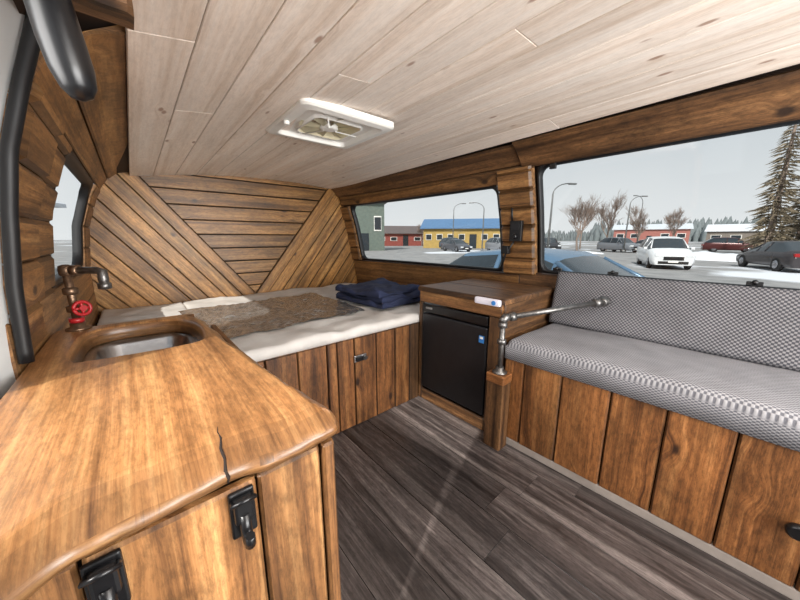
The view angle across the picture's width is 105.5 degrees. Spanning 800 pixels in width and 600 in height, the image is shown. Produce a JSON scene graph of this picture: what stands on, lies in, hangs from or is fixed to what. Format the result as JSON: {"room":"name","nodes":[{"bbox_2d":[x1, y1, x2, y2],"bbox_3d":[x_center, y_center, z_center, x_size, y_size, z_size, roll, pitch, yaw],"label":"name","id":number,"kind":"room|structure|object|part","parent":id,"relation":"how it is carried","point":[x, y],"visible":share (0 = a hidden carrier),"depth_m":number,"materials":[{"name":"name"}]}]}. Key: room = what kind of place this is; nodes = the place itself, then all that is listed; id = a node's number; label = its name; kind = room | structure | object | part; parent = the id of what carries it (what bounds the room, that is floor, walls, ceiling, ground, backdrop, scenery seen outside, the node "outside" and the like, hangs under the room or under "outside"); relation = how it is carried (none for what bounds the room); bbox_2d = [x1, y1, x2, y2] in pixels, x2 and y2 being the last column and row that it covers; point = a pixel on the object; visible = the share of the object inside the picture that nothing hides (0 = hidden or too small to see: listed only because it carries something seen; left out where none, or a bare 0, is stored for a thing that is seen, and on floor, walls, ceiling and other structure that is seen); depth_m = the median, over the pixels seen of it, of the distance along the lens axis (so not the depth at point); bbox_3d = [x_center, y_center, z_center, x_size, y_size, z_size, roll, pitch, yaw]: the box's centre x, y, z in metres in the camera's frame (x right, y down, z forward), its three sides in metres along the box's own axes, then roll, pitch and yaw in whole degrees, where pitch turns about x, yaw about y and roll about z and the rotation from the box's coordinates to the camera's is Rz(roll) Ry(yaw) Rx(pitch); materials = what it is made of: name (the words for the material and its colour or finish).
{"room":"vehicle interior","nodes":[
{"label":"vehicle interior","id":0,"kind":"room"},
{"bbox_2d":[0,0,127,379],"bbox_3d":[-0.492,0.183,0.453,0.322,1.460,4.260,-10,15,-40],"label":"wall","id":1,"kind":"structure","parent":0,"point":[57,124],"depth_m":0.80,"materials":[{"name":"brown wood"}]},
{"bbox_2d":[0,0,24,399],"bbox_3d":[-0.667,0.152,0.581,0.341,1.470,0.190,0,12,1],"label":"door frame","id":2,"kind":"structure","parent":1,"relation":"attached to","point":[11,21],"depth_m":0.55,"materials":[{"name":"white paint"}]},
{"bbox_2d":[0,11,39,363],"bbox_3d":[-0.698,-0.226,0.594,0.254,0.738,0.036,0,12,1],"label":"seal","id":3,"kind":"object","parent":1,"relation":"attached to","point":[28,51],"visible":0.96,"depth_m":0.59,"materials":[{"name":"black rubber"}]},
{"bbox_2d":[23,0,97,101],"bbox_3d":[-0.529,-0.440,0.459,0.079,0.247,0.058,-4,12,-19],"label":"handle","id":4,"kind":"object","parent":1,"relation":"attached to","point":[55,25],"visible":1,"depth_m":0.46,"materials":[{"name":"black plastic"}]},
{"bbox_2d":[36,151,92,286],"bbox_3d":[-1.451,-0.341,1.348,0.149,0.477,0.967,-10,15,-40],"label":"window","id":5,"kind":"structure","parent":1,"relation":"in","point":[72,163],"depth_m":1.66,"materials":[{"name":"black rubber"}]},
{"bbox_2d":[71,0,133,29],"bbox_3d":[-0.498,-0.529,0.492,0.090,0.100,0.060,-10,15,-40],"label":"trim","id":6,"kind":"structure","parent":1,"relation":"attached to","point":[119,12],"depth_m":0.51,"materials":[{"name":"brown wood"}]},
{"bbox_2d":[84,172,357,325],"bbox_3d":[-1.223,-0.413,2.550,2.060,1.192,0.040,-10,15,-40],"label":"wall","id":7,"kind":"structure","parent":0,"point":[159,239],"depth_m":2.33,"materials":[{"name":"brown wood"}]},
{"bbox_2d":[75,0,799,188],"bbox_3d":[0.161,-0.661,0.874,1.780,0.184,4.280,-10,15,-40],"label":"ceiling","id":8,"kind":"structure","parent":0,"point":[206,79],"depth_m":0.90,"materials":[{"name":"beige wood"}]},
{"bbox_2d":[265,98,393,148],"bbox_3d":[-0.318,-0.761,1.362,0.430,0.042,0.430,-10,15,-40],"label":"fan","id":9,"kind":"object","parent":8,"relation":"attached to","point":[349,127],"visible":1,"depth_m":1.31,"materials":[{"name":"white plastic"}]},
{"bbox_3d":[-0.463,-0.722,1.241,0.024,0.014,0.024,-10,15,-40],"label":"knob","id":10,"kind":"part","parent":9,"relation":"part of","materials":[{"name":"white plastic"}]},
{"bbox_2d":[197,388,791,599],"bbox_3d":[0.213,0.799,1.203,2.200,0.045,4.260,-10,15,-40],"label":"floor","id":11,"kind":"structure","parent":0,"point":[427,509],"depth_m":1.05,"materials":[{"name":"grey wood"}]},
{"bbox_2d":[0,314,340,599],"bbox_3d":[-0.555,0.496,0.770,0.442,0.720,1.043,-10,15,-40],"label":"base cabinet","id":12,"kind":"object","parent":11,"relation":"on","point":[111,439],"depth_m":0.45,"materials":[{"name":"brown wood"}]},
{"bbox_2d":[57,264,111,331],"bbox_3d":[-0.959,-0.006,0.927,0.155,0.202,0.060,2,12,8],"label":"faucet","id":13,"kind":"object","parent":12,"relation":"on","point":[77,322],"visible":1,"depth_m":0.92,"materials":[{"name":"brown metal"}]},
{"bbox_2d":[77,548,131,599],"bbox_3d":[-0.308,0.312,0.319,0.033,0.073,0.039,-10,15,-40],"label":"latch","id":14,"kind":"object","parent":12,"relation":"attached to","point":[104,577],"visible":1,"depth_m":0.32,"materials":[{"name":"black metal"}]},
{"bbox_2d":[83,332,197,361],"bbox_3d":[-0.760,0.204,0.922,0.290,0.112,0.364,-10,15,-40],"label":"sink basin","id":15,"kind":"object","parent":12,"relation":"in","point":[133,343],"depth_m":1.00,"materials":[{"name":"metal"}]},
{"bbox_2d":[227,484,257,549],"bbox_3d":[-0.205,0.294,0.406,0.033,0.073,0.039,-10,15,-40],"label":"latch","id":16,"kind":"object","parent":12,"relation":"attached to","point":[241,502],"visible":1,"depth_m":0.41,"materials":[{"name":"black metal"}]},
{"bbox_2d":[97,283,427,434],"bbox_3d":[-0.722,0.305,2.115,1.950,0.559,1.477,-10,15,-40],"label":"bed","id":17,"kind":"object","parent":11,"relation":"on","point":[360,365],"visible":0.43,"depth_m":1.65,"materials":[{"name":"brown wood"}]},
{"bbox_3d":[-0.736,0.062,2.071,1.935,0.065,1.430,-10,15,-40],"label":"mattress","id":18,"kind":"part","parent":17,"relation":"part of","materials":[{"name":"fabric"}]},
{"bbox_2d":[178,292,363,338],"bbox_3d":[-0.787,0.065,1.920,0.932,0.035,0.867,-10,15,-40],"label":"blanket","id":19,"kind":"object","parent":17,"relation":"on","point":[234,320],"visible":0.98,"depth_m":1.86,"materials":[{"name":"fabric"}]},
{"bbox_2d":[335,277,420,308],"bbox_3d":[-0.120,-0.072,2.247,0.528,0.126,0.530,-11,16,-44],"label":"folded blanket","id":20,"kind":"object","parent":17,"relation":"on","point":[381,293],"visible":0.91,"depth_m":2.11,"materials":[{"name":"blue fabric"}]},
{"bbox_2d":[418,278,554,430],"bbox_3d":[0.499,0.276,1.851,0.538,0.721,0.570,-10,15,-40],"label":"base cabinet","id":21,"kind":"object","parent":11,"relation":"on","point":[459,294],"visible":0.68,"depth_m":1.65,"materials":[{"name":"brown wood"}]},
{"bbox_2d":[422,302,489,414],"bbox_3d":[0.459,0.285,1.858,0.472,0.540,0.450,-10,15,-40],"label":"mini fridge","id":22,"kind":"object","parent":21,"relation":"in","point":[455,341],"visible":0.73,"depth_m":1.68,"materials":[{"name":"black plastic"}]},
{"bbox_2d":[475,296,500,306],"bbox_3d":[0.417,0.007,1.453,0.026,0.034,0.140,-10,15,-40],"label":"light","id":23,"kind":"object","parent":21,"relation":"attached to","point":[481,300],"visible":1,"depth_m":1.44,"materials":[{"name":"white plastic"}]},
{"bbox_2d":[484,368,511,450],"bbox_3d":[0.466,0.527,1.467,0.080,0.382,0.090,-10,15,-40],"label":"wooden post","id":24,"kind":"object","parent":11,"relation":"on","point":[498,386],"visible":0.95,"depth_m":1.44,"materials":[{"name":"brown wood"}]},
{"bbox_2d":[492,296,609,374],"bbox_3d":[0.715,0.160,1.447,0.573,0.345,0.068,-2,12,-12],"label":"pipe armrest","id":25,"kind":"object","parent":24,"relation":"on","point":[603,301],"visible":1,"depth_m":1.40,"materials":[{"name":"silver metal"}]},
{"bbox_2d":[505,272,799,599],"bbox_3d":[1.325,0.415,0.924,0.600,0.818,1.903,-10,15,-40],"label":"seat","id":26,"kind":"object","parent":11,"relation":"on","point":[675,403],"visible":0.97,"depth_m":1.11,"materials":[{"name":"wood"}]},
{"bbox_2d":[505,323,799,451],"bbox_3d":[1.307,0.335,0.889,0.500,0.099,1.900,-10,15,-40],"label":"seat cushion","id":27,"kind":"object","parent":26,"relation":"on","point":[758,400],"depth_m":1.08,"materials":[{"name":"fabric"}]},
{"bbox_2d":[549,272,799,371],"bbox_3d":[1.492,0.127,1.012,0.128,0.288,1.900,-10,15,-40],"label":"backrest cushion","id":28,"kind":"object","parent":26,"relation":"on","point":[756,326],"depth_m":1.27,"materials":[{"name":"fabric"}]},
{"bbox_3d":[1.073,0.624,0.821,0.032,0.044,0.044,-10,15,-40],"label":"knob","id":29,"kind":"part","parent":26,"relation":"part of","materials":[{"name":"black plastic"}]},
{"bbox_2d":[331,65,799,327],"bbox_3d":[0.862,-0.090,1.598,0.440,1.540,4.260,-10,15,-40],"label":"wall","id":30,"kind":"structure","parent":0,"point":[772,98],"depth_m":1.65,"materials":[{"name":"brown wood"}]},
{"bbox_2d":[351,186,503,270],"bbox_3d":[0.122,-0.558,2.491,0.193,0.536,1.562,-11,16,-43],"label":"window","id":31,"kind":"structure","parent":30,"relation":"in","point":[494,188],"depth_m":2.40,"materials":[{"name":"black rubber"}]},
{"bbox_2d":[501,208,523,267],"bbox_3d":[0.665,-0.379,1.816,0.045,0.382,0.122,-10,15,-40],"label":"control panel","id":32,"kind":"object","parent":30,"relation":"attached to","point":[516,227],"visible":0.97,"depth_m":1.79,"materials":[{"name":"black plastic"}]},
{"bbox_2d":[537,119,799,289],"bbox_3d":[1.428,-0.302,1.022,0.186,0.591,1.936,-10,15,-40],"label":"window","id":33,"kind":"structure","parent":30,"relation":"in","point":[541,168],"depth_m":1.41,"materials":[{"name":"black rubber"}]},
{"bbox_2d":[549,162,763,286],"bbox_3d":[1.085,-0.377,1.367,0.156,0.561,0.798,-10,15,-40],"label":"latches","id":34,"kind":"object","parent":33,"relation":"attached to","point":[756,283],"visible":1,"depth_m":1.52,"materials":[{"name":"black plastic"}]},
{"label":"outside","id":35,"kind":"structure","parent":0,"visible":0},
{"bbox_2d":[52,240,799,288],"bbox_3d":[12.331,-33.590,173.125,550.000,0.001,550.000,-10,15,-40],"label":"ground","id":36,"kind":"structure","parent":35,"point":[701,270],"depth_m":20.34,"materials":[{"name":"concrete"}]},
{"bbox_2d":[51,201,66,274],"bbox_3d":[-17.289,-2.014,5.888,9.000,4.800,13.000,-2,12,-11],"label":"house","id":37,"kind":"structure","parent":36,"relation":"on","point":[57,204],"depth_m":12.70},
{"bbox_2d":[355,203,385,250],"bbox_3d":[-5.177,-10.049,41.365,6.200,6.400,7.000,-2,12,-12],"label":"office building","id":38,"kind":"structure","parent":36,"relation":"on","point":[370,218],"depth_m":38.69,"materials":[{"name":"green paint"}]},
{"bbox_2d":[384,226,423,245],"bbox_3d":[-0.908,-14.069,66.644,11.000,4.200,9.000,-2,12,-12],"label":"house","id":39,"kind":"structure","parent":36,"relation":"on","point":[394,235],"depth_m":63.29,"materials":[{"name":"red paint"}]},
{"bbox_2d":[417,223,423,245],"bbox_3d":[4.635,-13.666,63.323,3.259,4.757,2.751,-10,15,-40],"label":"bare tree","id":40,"kind":"object","parent":36,"relation":"on","point":[418,226],"visible":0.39,"depth_m":63.41,"materials":[{"name":"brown plant"}]},
{"bbox_2d":[439,237,457,248],"bbox_3d":[7.294,-7.923,42.706,2.140,1.700,4.550,-4,12,-21],"label":"car","id":41,"kind":"object","parent":36,"relation":"on","point":[443,240],"visible":0.14,"depth_m":43.07,"materials":[{"name":"paint"}]},
{"bbox_2d":[442,239,471,251],"bbox_3d":[6.899,-6.691,37.198,2.140,1.480,4.600,-4,12,-21],"label":"car","id":42,"kind":"object","parent":36,"relation":"on","point":[453,244],"visible":1,"depth_m":36.32,"materials":[{"name":"paint"}]},
{"bbox_2d":[452,203,465,236],"bbox_3d":[8.601,-10.780,44.616,1.883,6.536,0.313,0,12,1],"label":"street lamp","id":43,"kind":"object","parent":36,"relation":"on","point":[460,203],"visible":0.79,"depth_m":44.34,"materials":[{"name":"grey metal"}]},
{"bbox_2d":[420,218,499,247],"bbox_3d":[11.508,-11.364,51.842,15.000,4.800,9.000,2,12,12],"label":"commercial building","id":44,"kind":"structure","parent":36,"relation":"on","point":[469,231],"depth_m":48.59,"materials":[{"name":"yellow paint"}]},
{"bbox_2d":[469,202,484,250],"bbox_3d":[8.879,-8.460,35.467,1.885,5.638,0.320,4,12,19],"label":"street lamp","id":45,"kind":"object","parent":36,"relation":"on","point":[469,202],"visible":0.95,"depth_m":35.18,"materials":[{"name":"grey metal"}]},
{"bbox_2d":[485,237,500,249],"bbox_3d":[12.213,-6.795,37.159,2.140,1.700,4.550,-2,12,-11],"label":"car","id":46,"kind":"object","parent":36,"relation":"on","point":[492,243],"visible":0.45,"depth_m":37.05,"materials":[{"name":"paint"}]},
{"bbox_2d":[449,248,644,276],"bbox_3d":[1.900,0.093,3.854,2.140,1.480,4.600,-9,14,-36],"label":"car","id":47,"kind":"object","parent":36,"relation":"on","point":[568,260],"visible":0.04,"depth_m":3.52,"materials":[{"name":"paint"}]},
{"bbox_2d":[545,237,561,248],"bbox_3d":[17.852,-6.716,36.772,2.140,1.700,4.550,2,12,9],"label":"car","id":48,"kind":"object","parent":36,"relation":"on","point":[553,243],"visible":0.38,"depth_m":35.11,"materials":[{"name":"paint"}]},
{"bbox_2d":[547,183,576,247],"bbox_3d":[11.310,-5.466,21.508,1.885,5.338,0.320,-2,12,-11],"label":"street lamp","id":49,"kind":"object","parent":36,"relation":"on","point":[549,230],"visible":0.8,"depth_m":21.20,"materials":[{"name":"grey metal"}]},
{"bbox_2d":[560,195,603,250],"bbox_3d":[22.470,-9.702,38.017,3.580,7.084,5.195,-10,15,-40],"label":"bare tree","id":50,"kind":"object","parent":36,"relation":"on","point":[573,210],"visible":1,"depth_m":37.58,"materials":[{"name":"brown plant"}]},
{"bbox_2d":[568,205,597,248],"bbox_3d":[26.515,-10.816,44.451,3.651,6.678,3.050,1,12,3],"label":"bare tree","id":51,"kind":"object","parent":36,"relation":"on","point":[570,222],"visible":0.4,"depth_m":44.51,"materials":[{"name":"brown plant"}]},
{"bbox_2d":[594,190,626,237],"bbox_3d":[26.581,-10.094,38.820,2.539,7.541,3.729,-6,13,-28],"label":"bare tree","id":52,"kind":"object","parent":36,"relation":"on","point":[615,207],"visible":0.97,"depth_m":38.42,"materials":[{"name":"brown plant"}]},
{"bbox_2d":[597,237,639,251],"bbox_3d":[25.566,-6.467,35.550,2.140,1.700,4.550,-2,12,-11],"label":"car","id":53,"kind":"object","parent":36,"relation":"on","point":[612,243],"visible":0.88,"depth_m":34.95,"materials":[{"name":"paint"}]},
{"bbox_2d":[622,196,647,252],"bbox_3d":[25.495,-8.179,33.089,1.883,6.036,0.313,0,12,1],"label":"street lamp","id":54,"kind":"object","parent":36,"relation":"on","point":[623,250],"visible":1,"depth_m":33.07,"materials":[{"name":"grey metal"}]},
{"bbox_2d":[626,205,648,240],"bbox_3d":[32.066,-9.952,41.154,2.904,6.309,3.263,0,12,-1],"label":"bare tree","id":55,"kind":"object","parent":36,"relation":"on","point":[641,219],"visible":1,"depth_m":40.93,"materials":[{"name":"brown plant"}]},
{"bbox_2d":[612,223,693,243],"bbox_3d":[69.897,-18.475,85.290,17.000,5.400,9.000,9,15,38],"label":"house","id":56,"kind":"structure","parent":36,"relation":"on","point":[653,230],"depth_m":82.10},
{"bbox_2d":[545,216,782,241],"bbox_3d":[71.744,-34.337,149.024,174.660,15.072,316.232,-10,15,-40],"label":"forest","id":57,"kind":"object","parent":36,"relation":"on","point":[596,233],"visible":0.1,"depth_m":157.86,"materials":[{"name":"plant"}]},
{"bbox_2d":[636,236,695,268],"bbox_3d":[14.972,-2.757,17.313,2.140,1.700,4.550,6,13,28],"label":"car","id":58,"kind":"object","parent":36,"relation":"on","point":[658,250],"visible":0.99,"depth_m":16.12,"materials":[{"name":"paint"}]},
{"bbox_2d":[663,207,688,236],"bbox_3d":[39.749,-10.449,44.000,3.585,6.148,3.249,-10,15,-40],"label":"bare tree","id":59,"kind":"object","parent":36,"relation":"on","point":[677,213],"visible":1,"depth_m":43.88,"materials":[{"name":"brown plant"}]},
{"bbox_2d":[693,251,737,261],"bbox_3d":[23.200,-3.434,23.397,3.000,0.640,5.000,-7,13,-30],"label":"snow bank","id":60,"kind":"object","parent":36,"relation":"on","point":[701,255],"visible":0.44,"depth_m":21.99,"materials":[{"name":"white snow"}]},
{"bbox_2d":[701,237,755,251],"bbox_3d":[37.941,-6.366,35.053,4.550,1.700,2.140,9,15,38],"label":"car","id":61,"kind":"object","parent":36,"relation":"on","point":[717,243],"visible":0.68,"depth_m":34.75,"materials":[{"name":"paint"}]},
{"bbox_2d":[704,223,793,243],"bbox_3d":[90.565,-16.676,76.947,9.000,5.200,19.000,-10,15,-40],"label":"house","id":62,"kind":"structure","parent":36,"relation":"on","point":[741,231],"depth_m":78.12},
{"bbox_2d":[736,241,799,270],"bbox_3d":[19.679,-2.305,15.642,2.140,1.480,4.600,5,13,23],"label":"car","id":63,"kind":"object","parent":36,"relation":"on","point":[778,255],"visible":1,"depth_m":15.04,"materials":[{"name":"paint"}]},
{"bbox_2d":[738,124,799,248],"bbox_3d":[29.386,-9.848,23.324,3.616,13.200,3.389,-10,15,-40],"label":"spruce tree","id":64,"kind":"object","parent":36,"relation":"on","point":[768,234],"visible":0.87,"depth_m":23.49,"materials":[{"name":"green plant"}]},
{"bbox_2d":[782,171,799,240],"bbox_3d":[32.351,-8.866,24.017,3.134,11.000,3.204,-10,15,-40],"label":"spruce tree","id":65,"kind":"object","parent":36,"relation":"on","point":[797,205],"visible":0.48,"depth_m":24.61,"materials":[{"name":"green plant"}]}
]}

